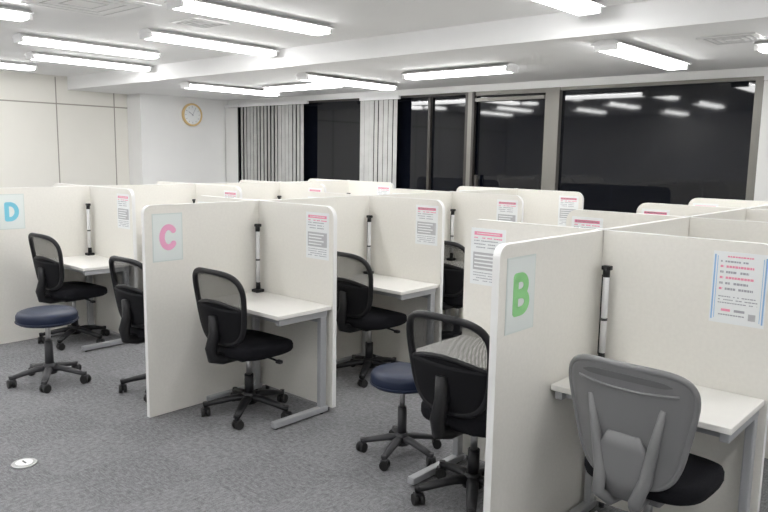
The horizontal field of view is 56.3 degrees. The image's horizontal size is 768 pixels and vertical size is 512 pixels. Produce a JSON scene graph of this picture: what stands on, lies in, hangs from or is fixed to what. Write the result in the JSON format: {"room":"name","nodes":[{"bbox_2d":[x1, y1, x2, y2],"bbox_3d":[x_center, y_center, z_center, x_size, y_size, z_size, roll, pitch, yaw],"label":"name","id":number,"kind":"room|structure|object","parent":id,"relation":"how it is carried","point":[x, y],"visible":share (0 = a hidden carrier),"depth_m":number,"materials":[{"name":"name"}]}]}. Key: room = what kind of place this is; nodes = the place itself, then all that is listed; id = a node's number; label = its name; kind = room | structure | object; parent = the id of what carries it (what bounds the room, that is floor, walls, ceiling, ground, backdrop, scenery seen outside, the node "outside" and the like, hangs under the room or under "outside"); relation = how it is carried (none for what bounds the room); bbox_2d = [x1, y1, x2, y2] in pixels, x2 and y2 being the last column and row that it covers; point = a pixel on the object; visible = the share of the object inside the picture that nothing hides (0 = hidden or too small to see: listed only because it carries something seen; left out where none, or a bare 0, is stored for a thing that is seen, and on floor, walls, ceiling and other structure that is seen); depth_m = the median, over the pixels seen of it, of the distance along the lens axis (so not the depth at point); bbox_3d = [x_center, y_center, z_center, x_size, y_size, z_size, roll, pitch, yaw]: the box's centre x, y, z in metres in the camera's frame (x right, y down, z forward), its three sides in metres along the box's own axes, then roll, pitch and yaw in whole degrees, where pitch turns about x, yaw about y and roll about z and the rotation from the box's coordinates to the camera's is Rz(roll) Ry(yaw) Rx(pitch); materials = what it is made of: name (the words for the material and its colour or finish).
{"room":"cram school classroom","nodes":[
{"label":"cram school classroom","id":0,"kind":"room"},
{"bbox_2d":[0,70,129,187],"bbox_3d":[-6.142,-1.117,9.274,0.103,2.720,9.360,8,11,41],"label":"wall","id":1,"kind":"structure","parent":0,"point":[51,133],"depth_m":10.59,"materials":[{"name":"grey paint"}]},
{"bbox_2d":[127,93,227,184],"bbox_3d":[-3.388,-1.355,11.981,0.399,2.529,1.640,8,11,41],"label":"wall","id":2,"kind":"structure","parent":0,"point":[162,147],"depth_m":11.58,"materials":[{"name":"white paint"}]},
{"bbox_2d":[182,103,201,125],"bbox_3d":[-3.145,-2.316,11.763,0.048,0.372,0.372,8,11,41],"label":"wall clock","id":3,"kind":"object","parent":2,"relation":"attached to","point":[191,112],"depth_m":11.74,"materials":[{"name":"white plastic"}]},
{"bbox_2d":[0,329,767,511],"bbox_3d":[-1.490,0.929,5.415,12.550,0.100,9.660,8,11,41],"label":"floor","id":4,"kind":"structure","parent":0,"point":[96,447],"depth_m":4.01,"materials":[{"name":"carpet"}]},
{"bbox_2d":[11,458,37,468],"bbox_3d":[-1.903,1.093,3.794,0.130,0.012,0.130,8,11,41],"label":"floor outlet","id":5,"kind":"object","parent":4,"relation":"on","point":[23,463],"visible":1,"depth_m":3.78,"materials":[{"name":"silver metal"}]},
{"bbox_2d":[6,305,90,392],"bbox_3d":[-2.380,0.636,5.130,0.557,0.530,0.532,4,8,19],"label":"stool","id":6,"kind":"object","parent":4,"relation":"on","point":[47,317],"visible":1,"depth_m":5.03,"materials":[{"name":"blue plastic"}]},
{"bbox_2d":[28,233,109,349],"bbox_3d":[-2.675,0.266,6.166,0.599,0.964,0.630,7,10,38],"label":"office chair","id":7,"kind":"object","parent":4,"relation":"on","point":[51,287],"visible":1,"depth_m":5.96,"materials":[{"name":"black fabric"}]},
{"bbox_2d":[51,255,132,351],"bbox_3d":[-2.574,0.390,6.249,0.720,0.700,0.456,8,11,41],"label":"desk","id":8,"kind":"object","parent":4,"relation":"on","point":[90,265],"visible":0.48,"depth_m":6.10,"materials":[{"name":"laminate"}]},
{"bbox_2d":[85,203,94,255],"bbox_3d":[-2.681,-0.242,6.515,0.060,0.472,0.065,8,11,41],"label":"desk lamp","id":9,"kind":"object","parent":8,"relation":"on","point":[88,205],"visible":1,"depth_m":6.50,"materials":[{"name":"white plastic"}]},
{"bbox_2d":[109,255,146,401],"bbox_3d":[-1.532,0.457,4.946,0.599,0.964,0.630,8,10,39],"label":"office chair","id":10,"kind":"object","parent":4,"relation":"on","point":[129,299],"visible":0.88,"depth_m":4.71,"materials":[{"name":"black plastic"}]},
{"bbox_2d":[0,180,348,343],"bbox_3d":[-1.859,-0.104,7.562,0.040,1.326,4.251,8,11,41],"label":"partition","id":11,"kind":"structure","parent":4,"relation":"on","point":[59,213],"depth_m":6.34,"materials":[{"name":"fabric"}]},
{"bbox_2d":[0,194,24,229],"bbox_3d":[-3.137,-0.373,6.042,0.003,0.297,0.210,8,11,41],"label":"letter sign","id":12,"kind":"object","parent":11,"relation":"attached to","point":[12,213],"visible":1,"depth_m":6.04,"materials":[{"name":"white paper"}]},
{"bbox_2d":[192,267,292,429],"bbox_3d":[-0.856,0.528,4.522,0.599,0.964,0.630,8,10,40],"label":"office chair","id":13,"kind":"object","parent":4,"relation":"on","point":[224,325],"visible":0.99,"depth_m":4.32,"materials":[{"name":"black plastic"}]},
{"bbox_2d":[207,292,330,429],"bbox_3d":[-0.758,0.645,4.648,0.720,0.700,0.456,8,11,41],"label":"desk","id":14,"kind":"object","parent":4,"relation":"on","point":[281,310],"visible":0.87,"depth_m":4.53,"materials":[{"name":"laminate"}]},
{"bbox_2d":[252,223,263,292],"bbox_3d":[-0.865,0.014,4.914,0.060,0.472,0.065,8,11,41],"label":"desk lamp","id":15,"kind":"object","parent":14,"relation":"on","point":[258,289],"visible":1,"depth_m":4.90,"materials":[{"name":"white plastic"}]},
{"bbox_2d":[141,188,517,417],"bbox_3d":[-0.044,0.152,5.961,0.040,1.326,4.251,8,11,41],"label":"partition","id":16,"kind":"structure","parent":4,"relation":"on","point":[220,236],"depth_m":4.66,"materials":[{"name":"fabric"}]},
{"bbox_2d":[152,212,182,262],"bbox_3d":[-1.335,-0.116,4.427,0.003,0.297,0.210,8,11,41],"label":"letter sign","id":17,"kind":"object","parent":16,"relation":"attached to","point":[167,235],"visible":1,"depth_m":4.42,"materials":[{"name":"white paper"}]},
{"bbox_2d":[336,251,406,387],"bbox_3d":[-0.109,0.426,5.338,0.599,0.964,0.630,9,11,44],"label":"office chair","id":18,"kind":"object","parent":4,"relation":"on","point":[355,310],"visible":0.66,"depth_m":5.12,"materials":[{"name":"black plastic"}]},
{"bbox_2d":[336,274,438,363],"bbox_3d":[-0.015,0.541,5.475,0.720,0.700,0.456,8,11,41],"label":"desk","id":19,"kind":"object","parent":4,"relation":"on","point":[400,288],"visible":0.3,"depth_m":5.33,"materials":[{"name":"laminate"}]},
{"bbox_2d":[363,215,373,273],"bbox_3d":[-0.122,-0.090,5.741,0.060,0.472,0.065,8,11,41],"label":"desk lamp","id":20,"kind":"object","parent":19,"relation":"on","point":[369,217],"visible":0.72,"depth_m":5.72,"materials":[{"name":"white plastic"}]},
{"bbox_2d":[356,362,441,470],"bbox_3d":[0.095,0.859,3.984,0.490,0.490,0.468,0,8,-10],"label":"stool","id":21,"kind":"object","parent":4,"relation":"on","point":[396,377],"visible":0.8,"depth_m":3.90,"materials":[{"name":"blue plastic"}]},
{"bbox_2d":[53,183,767,511],"bbox_3d":[-0.848,0.276,5.018,6.439,1.326,0.032,8,11,41],"label":"wall","id":22,"kind":"structure","parent":4,"relation":"on","point":[660,284],"depth_m":3.24,"materials":[{"name":"fabric"}]},
{"bbox_2d":[117,193,129,228],"bbox_3d":[-2.240,-0.384,6.162,0.210,0.297,0.003,8,11,41],"label":"poster","id":23,"kind":"object","parent":22,"relation":"attached to","point":[123,208],"visible":1,"depth_m":6.16,"materials":[{"name":"white paper"}]},
{"bbox_2d":[306,211,328,260],"bbox_3d":[-0.424,-0.128,4.562,0.210,0.297,0.003,8,11,41],"label":"poster","id":24,"kind":"object","parent":22,"relation":"attached to","point":[317,224],"visible":1,"depth_m":4.56,"materials":[{"name":"white paper"}]},
{"bbox_2d":[470,227,505,285],"bbox_3d":[0.536,0.007,3.715,0.210,0.297,0.003,8,11,41],"label":"poster","id":25,"kind":"object","parent":22,"relation":"attached to","point":[484,242],"visible":0.8,"depth_m":3.73,"materials":[{"name":"white paper"}]},
{"bbox_2d":[709,250,767,328],"bbox_3d":[1.441,0.135,2.917,0.210,0.297,0.002,8,11,41],"label":"poster","id":26,"kind":"object","parent":22,"relation":"attached to","point":[739,284],"visible":1,"depth_m":2.91,"materials":[{"name":"white paper"}]},
{"bbox_2d":[407,335,486,485],"bbox_3d":[0.537,0.828,3.506,0.720,0.700,0.456,8,11,41],"label":"desk","id":27,"kind":"object","parent":4,"relation":"on","point":[457,455],"visible":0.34,"depth_m":3.68,"materials":[{"name":"laminate"}]},
{"bbox_2d":[406,310,489,511],"bbox_3d":[0.433,0.706,3.413,0.599,0.964,0.630,8,11,43],"label":"office chair","id":28,"kind":"object","parent":4,"relation":"on","point":[453,392],"visible":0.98,"depth_m":3.19,"materials":[{"name":"black plastic"}]},
{"bbox_2d":[442,240,464,338],"bbox_3d":[0.633,0.321,6.170,0.599,0.964,0.630,7,10,38],"label":"office chair","id":29,"kind":"object","parent":4,"relation":"on","point":[453,275],"visible":0.34,"depth_m":5.90,"materials":[{"name":"black plastic"}]},
{"bbox_2d":[443,260,463,330],"bbox_3d":[0.729,0.437,6.302,0.720,0.700,0.456,8,11,41],"label":"desk","id":30,"kind":"object","parent":4,"relation":"on","point":[447,312],"visible":0.09,"depth_m":6.64,"materials":[{"name":"laminate"}]},
{"bbox_2d":[447,209,455,260],"bbox_3d":[0.622,-0.194,6.568,0.060,0.472,0.065,8,11,41],"label":"desk lamp","id":31,"kind":"object","parent":30,"relation":"on","point":[451,210],"visible":0.7,"depth_m":6.55,"materials":[{"name":"black plastic"}]},
{"bbox_2d":[156,181,767,458],"bbox_3d":[-0.104,0.172,5.844,6.439,1.326,0.032,8,11,41],"label":"wall","id":32,"kind":"structure","parent":4,"relation":"on","point":[395,252],"depth_m":5.53,"materials":[{"name":"fabric"}]},
{"bbox_2d":[224,190,236,197],"bbox_3d":[-1.496,-0.488,6.989,0.210,0.297,0.003,8,11,41],"label":"poster","id":33,"kind":"object","parent":32,"relation":"attached to","point":[231,194],"visible":0.18,"depth_m":6.97,"materials":[{"name":"white paper"}]},
{"bbox_2d":[415,205,437,245],"bbox_3d":[0.319,-0.232,5.388,0.210,0.297,0.003,8,11,41],"label":"poster","id":34,"kind":"object","parent":32,"relation":"attached to","point":[426,232],"visible":1,"depth_m":5.39,"materials":[{"name":"white paper"}]},
{"bbox_2d":[571,216,602,228],"bbox_3d":[1.279,-0.097,4.542,0.210,0.297,0.003,8,11,41],"label":"poster","id":35,"kind":"object","parent":32,"relation":"attached to","point":[583,222],"visible":0.2,"depth_m":4.53,"materials":[{"name":"white paper"}]},
{"bbox_2d":[239,180,767,329],"bbox_3d":[0.639,0.068,6.671,6.439,1.326,0.032,8,11,41],"label":"wall","id":36,"kind":"structure","parent":4,"relation":"on","point":[468,206],"depth_m":6.42,"materials":[{"name":"fabric"}]},
{"bbox_2d":[308,188,321,191],"bbox_3d":[-0.753,-0.592,7.816,0.210,0.297,0.003,8,11,41],"label":"poster","id":37,"kind":"object","parent":36,"relation":"attached to","point":[309,189],"visible":0.02,"depth_m":7.79,"materials":[{"name":"white paper"}]},
{"bbox_2d":[496,199,517,221],"bbox_3d":[1.063,-0.336,6.215,0.210,0.297,0.003,8,11,41],"label":"poster","id":38,"kind":"object","parent":36,"relation":"attached to","point":[507,210],"visible":0.54,"depth_m":6.21,"materials":[{"name":"white paper"}]},
{"bbox_2d":[641,209,669,214],"bbox_3d":[2.023,-0.201,5.369,0.210,0.297,0.003,8,11,41],"label":"poster","id":39,"kind":"object","parent":36,"relation":"attached to","point":[644,211],"visible":0.02,"depth_m":5.35,"materials":[{"name":"white paper"}]},
{"bbox_2d":[308,179,767,225],"bbox_3d":[1.096,-0.077,7.751,5.670,1.326,0.032,8,11,41],"label":"partition","id":40,"kind":"structure","parent":4,"relation":"on","point":[540,206],"depth_m":7.24,"materials":[{"name":"laminate"}]},
{"bbox_2d":[377,186,389,194],"bbox_3d":[-0.009,-0.696,8.643,0.210,0.297,0.003,8,11,41],"label":"poster","id":41,"kind":"object","parent":40,"relation":"attached to","point":[381,190],"visible":0.41,"depth_m":8.63,"materials":[{"name":"white paper"}]},
{"bbox_2d":[558,196,578,225],"bbox_3d":[1.807,-0.440,7.042,0.210,0.297,0.003,8,11,41],"label":"poster","id":42,"kind":"object","parent":40,"relation":"attached to","point":[567,204],"visible":0.7,"depth_m":7.06,"materials":[{"name":"white paper"}]},
{"bbox_2d":[693,203,717,206],"bbox_3d":[2.767,-0.305,6.196,0.210,0.297,0.003,8,11,41],"label":"poster","id":43,"kind":"object","parent":40,"relation":"attached to","point":[697,204],"visible":0.02,"depth_m":6.18,"materials":[{"name":"white paper"}]},
{"bbox_2d":[483,204,767,511],"bbox_3d":[1.822,0.415,4.316,0.040,1.326,4.251,8,11,41],"label":"wall","id":44,"kind":"structure","parent":4,"relation":"on","point":[535,456],"depth_m":3.00,"materials":[{"name":"laminate"}]},
{"bbox_2d":[504,254,535,335],"bbox_3d":[0.531,0.147,2.782,0.003,0.297,0.210,8,11,41],"label":"letter sign","id":45,"kind":"object","parent":44,"relation":"attached to","point":[520,284],"visible":1,"depth_m":2.78,"materials":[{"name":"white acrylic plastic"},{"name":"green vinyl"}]},
{"bbox_2d":[569,354,724,511],"bbox_3d":[1.031,0.815,2.775,0.599,0.946,0.628,9,11,43],"label":"office chair","id":46,"kind":"object","parent":4,"relation":"on","point":[637,424],"visible":1,"depth_m":2.54,"materials":[{"name":"grey plastic"}]},
{"bbox_2d":[551,376,763,511],"bbox_3d":[1.107,0.908,3.004,0.720,0.700,0.456,8,11,41],"label":"desk","id":47,"kind":"object","parent":4,"relation":"on","point":[724,415],"visible":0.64,"depth_m":2.87,"materials":[{"name":"laminate"}]},
{"bbox_2d":[597,265,612,357],"bbox_3d":[1.000,0.277,3.269,0.060,0.472,0.065,8,11,41],"label":"desk lamp","id":48,"kind":"object","parent":47,"relation":"on","point":[606,269],"visible":0.72,"depth_m":3.25,"materials":[{"name":"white plastic"}]},
{"bbox_2d":[0,0,767,99],"bbox_3d":[-1.445,-1.769,5.035,12.550,0.290,9.660,8,11,41],"label":"ceiling","id":49,"kind":"structure","parent":0,"point":[371,40],"depth_m":6.26,"materials":[{"name":"paint"}]},
{"bbox_2d":[0,5,33,21],"bbox_3d":[-3.271,-1.810,5.078,0.240,0.080,1.450,8,11,41],"label":"ceiling light","id":50,"kind":"object","parent":49,"relation":"attached to","point":[8,13],"depth_m":5.48,"materials":[{"name":"white plastic"}]},
{"bbox_2d":[0,60,37,70],"bbox_3d":[-4.947,-2.336,8.613,0.240,0.080,1.450,8,11,41],"label":"ceiling light","id":51,"kind":"object","parent":49,"relation":"attached to","point":[3,64],"depth_m":8.94,"materials":[{"name":"white plastic"}]},
{"bbox_2d":[4,0,161,17],"bbox_3d":[-2.205,-1.853,5.262,0.800,0.011,0.800,8,11,41],"label":"air conditioner","id":52,"kind":"object","parent":49,"relation":"attached to","point":[100,8],"visible":1,"depth_m":5.33,"materials":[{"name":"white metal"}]},
{"bbox_2d":[12,33,161,59],"bbox_3d":[-2.957,-2.112,7.257,0.240,0.080,1.450,8,11,41],"label":"ceiling light","id":53,"kind":"object","parent":49,"relation":"attached to","point":[22,38],"depth_m":7.12,"materials":[{"name":"white plastic"}]},
{"bbox_2d":[25,51,152,71],"bbox_3d":[-3.453,-2.294,8.490,0.240,0.080,1.450,8,11,41],"label":"ceiling light","id":54,"kind":"object","parent":49,"relation":"attached to","point":[32,55],"depth_m":8.36,"materials":[{"name":"white plastic"}]},
{"bbox_2d":[170,17,229,28],"bbox_3d":[-1.539,-1.946,6.002,0.350,0.011,0.350,8,11,41],"label":"ceiling vent","id":55,"kind":"object","parent":49,"relation":"in","point":[194,22],"visible":1,"depth_m":5.97,"materials":[{"name":"white metal"}]},
{"bbox_2d":[138,28,278,56],"bbox_3d":[-1.640,-2.038,6.892,0.240,0.080,1.450,8,11,41],"label":"ceiling light","id":56,"kind":"object","parent":49,"relation":"attached to","point":[148,34],"depth_m":6.75,"materials":[{"name":"white plastic"}]},
{"bbox_2d":[179,81,281,96],"bbox_3d":[-2.033,-2.242,9.652,0.240,0.080,1.500,8,11,41],"label":"ceiling light","id":57,"kind":"object","parent":49,"relation":"attached to","point":[188,85],"depth_m":9.48,"materials":[{"name":"white plastic"}]},
{"bbox_2d":[164,0,334,35],"bbox_3d":[-0.980,-1.833,5.514,0.240,0.080,1.450,8,11,41],"label":"ceiling light","id":58,"kind":"object","parent":49,"relation":"attached to","point":[203,7],"depth_m":5.38,"materials":[{"name":"white plastic"}]},
{"bbox_2d":[261,82,342,91],"bbox_3d":[-1.042,-2.139,9.043,1.300,0.080,0.240,8,11,41],"label":"ceiling light","id":59,"kind":"object","parent":49,"relation":"attached to","point":[303,85],"depth_m":8.99,"materials":[{"name":"white plastic"}]},
{"bbox_2d":[294,72,398,90],"bbox_3d":[-0.404,-2.040,8.415,0.240,0.080,1.500,8,11,41],"label":"ceiling light","id":60,"kind":"object","parent":49,"relation":"attached to","point":[303,76],"depth_m":8.26,"materials":[{"name":"white plastic"}]},
{"bbox_2d":[401,63,519,79],"bbox_3d":[0.740,-1.855,7.233,1.300,0.080,0.240,8,11,41],"label":"ceiling light","id":61,"kind":"object","parent":49,"relation":"attached to","point":[502,68],"depth_m":7.11,"materials":[{"name":"white plastic"}]},
{"bbox_2d":[533,0,606,16],"bbox_3d":[0.957,-1.654,4.470,0.240,0.080,1.450,8,11,41],"label":"ceiling light","id":62,"kind":"object","parent":49,"relation":"attached to","point":[579,8],"depth_m":4.79,"materials":[{"name":"white plastic"}]},
{"bbox_2d":[590,39,691,70],"bbox_3d":[2.148,-1.643,5.899,0.240,0.080,1.500,8,11,41],"label":"ceiling light","id":63,"kind":"object","parent":49,"relation":"attached to","point":[614,47],"depth_m":5.67,"materials":[{"name":"white plastic"}]},
{"bbox_2d":[696,32,767,44],"bbox_3d":[2.541,-1.575,5.216,0.400,0.011,0.400,8,11,41],"label":"ceiling vent","id":64,"kind":"object","parent":49,"relation":"in","point":[743,37],"visible":1,"depth_m":5.18,"materials":[{"name":"white metal"}]},
{"bbox_2d":[753,41,767,53],"bbox_3d":[3.267,-1.485,4.912,1.300,0.080,0.240,8,11,41],"label":"ceiling light","id":65,"kind":"object","parent":49,"relation":"attached to","point":[761,47],"depth_m":5.25,"materials":[{"name":"white plastic"}]},
{"bbox_2d":[228,67,767,104],"bbox_3d":[1.804,-0.789,8.572,11.950,2.530,0.180,8,11,41],"label":"wall","id":66,"kind":"structure","parent":0,"point":[759,71],"depth_m":8.33,"materials":[{"name":"paint"}]},
{"bbox_2d":[224,104,238,182],"bbox_3d":[-2.577,-1.791,12.210,0.380,1.535,0.040,8,11,41],"label":"vertical blinds","id":67,"kind":"object","parent":66,"relation":"attached to","point":[231,113],"visible":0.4,"depth_m":12.20,"materials":[{"name":"white fabric"}]},
{"bbox_2d":[235,92,467,190],"bbox_3d":[-0.789,-1.545,10.802,4.990,1.580,0.070,8,11,41],"label":"window","id":68,"kind":"structure","parent":66,"relation":"in","point":[431,128],"depth_m":9.89,"materials":[{"name":"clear glass"}]},
{"bbox_2d":[239,101,308,181],"bbox_3d":[-1.790,-1.680,11.516,1.670,1.535,0.040,8,11,41],"label":"vertical blinds","id":69,"kind":"object","parent":68,"relation":"attached to","point":[284,108],"visible":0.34,"depth_m":11.44,"materials":[{"name":"white fabric"}]},
{"bbox_2d":[359,95,400,188],"bbox_3d":[-0.074,-1.438,10.003,0.730,1.535,0.040,8,11,41],"label":"vertical blinds","id":70,"kind":"object","parent":68,"relation":"attached to","point":[368,117],"visible":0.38,"depth_m":9.98,"materials":[{"name":"white fabric"}]},
{"bbox_2d":[465,88,550,189],"bbox_3d":[1.495,-1.220,8.768,1.160,1.580,0.100,8,11,41],"label":"window","id":71,"kind":"structure","parent":66,"relation":"in","point":[508,130],"depth_m":8.75,"materials":[{"name":"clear glass"}]},
{"bbox_2d":[546,76,761,212],"bbox_3d":[2.759,-1.043,7.661,2.220,1.580,0.090,8,11,41],"label":"window","id":72,"kind":"structure","parent":66,"relation":"in","point":[623,147],"depth_m":7.59,"materials":[{"name":"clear glass"}]},
{"bbox_2d":[754,75,767,200],"bbox_3d":[4.846,-0.745,5.666,3.480,1.535,0.040,8,11,41],"label":"wall","id":73,"kind":"structure","parent":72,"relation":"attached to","point":[761,182],"depth_m":6.77,"materials":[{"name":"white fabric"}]},
{"bbox_2d":[751,76,767,200],"bbox_3d":[4.928,-0.739,5.761,3.580,1.580,0.070,8,11,41],"label":"window","id":74,"kind":"structure","parent":66,"relation":"in","point":[762,79],"depth_m":6.87,"materials":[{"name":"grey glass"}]}
]}

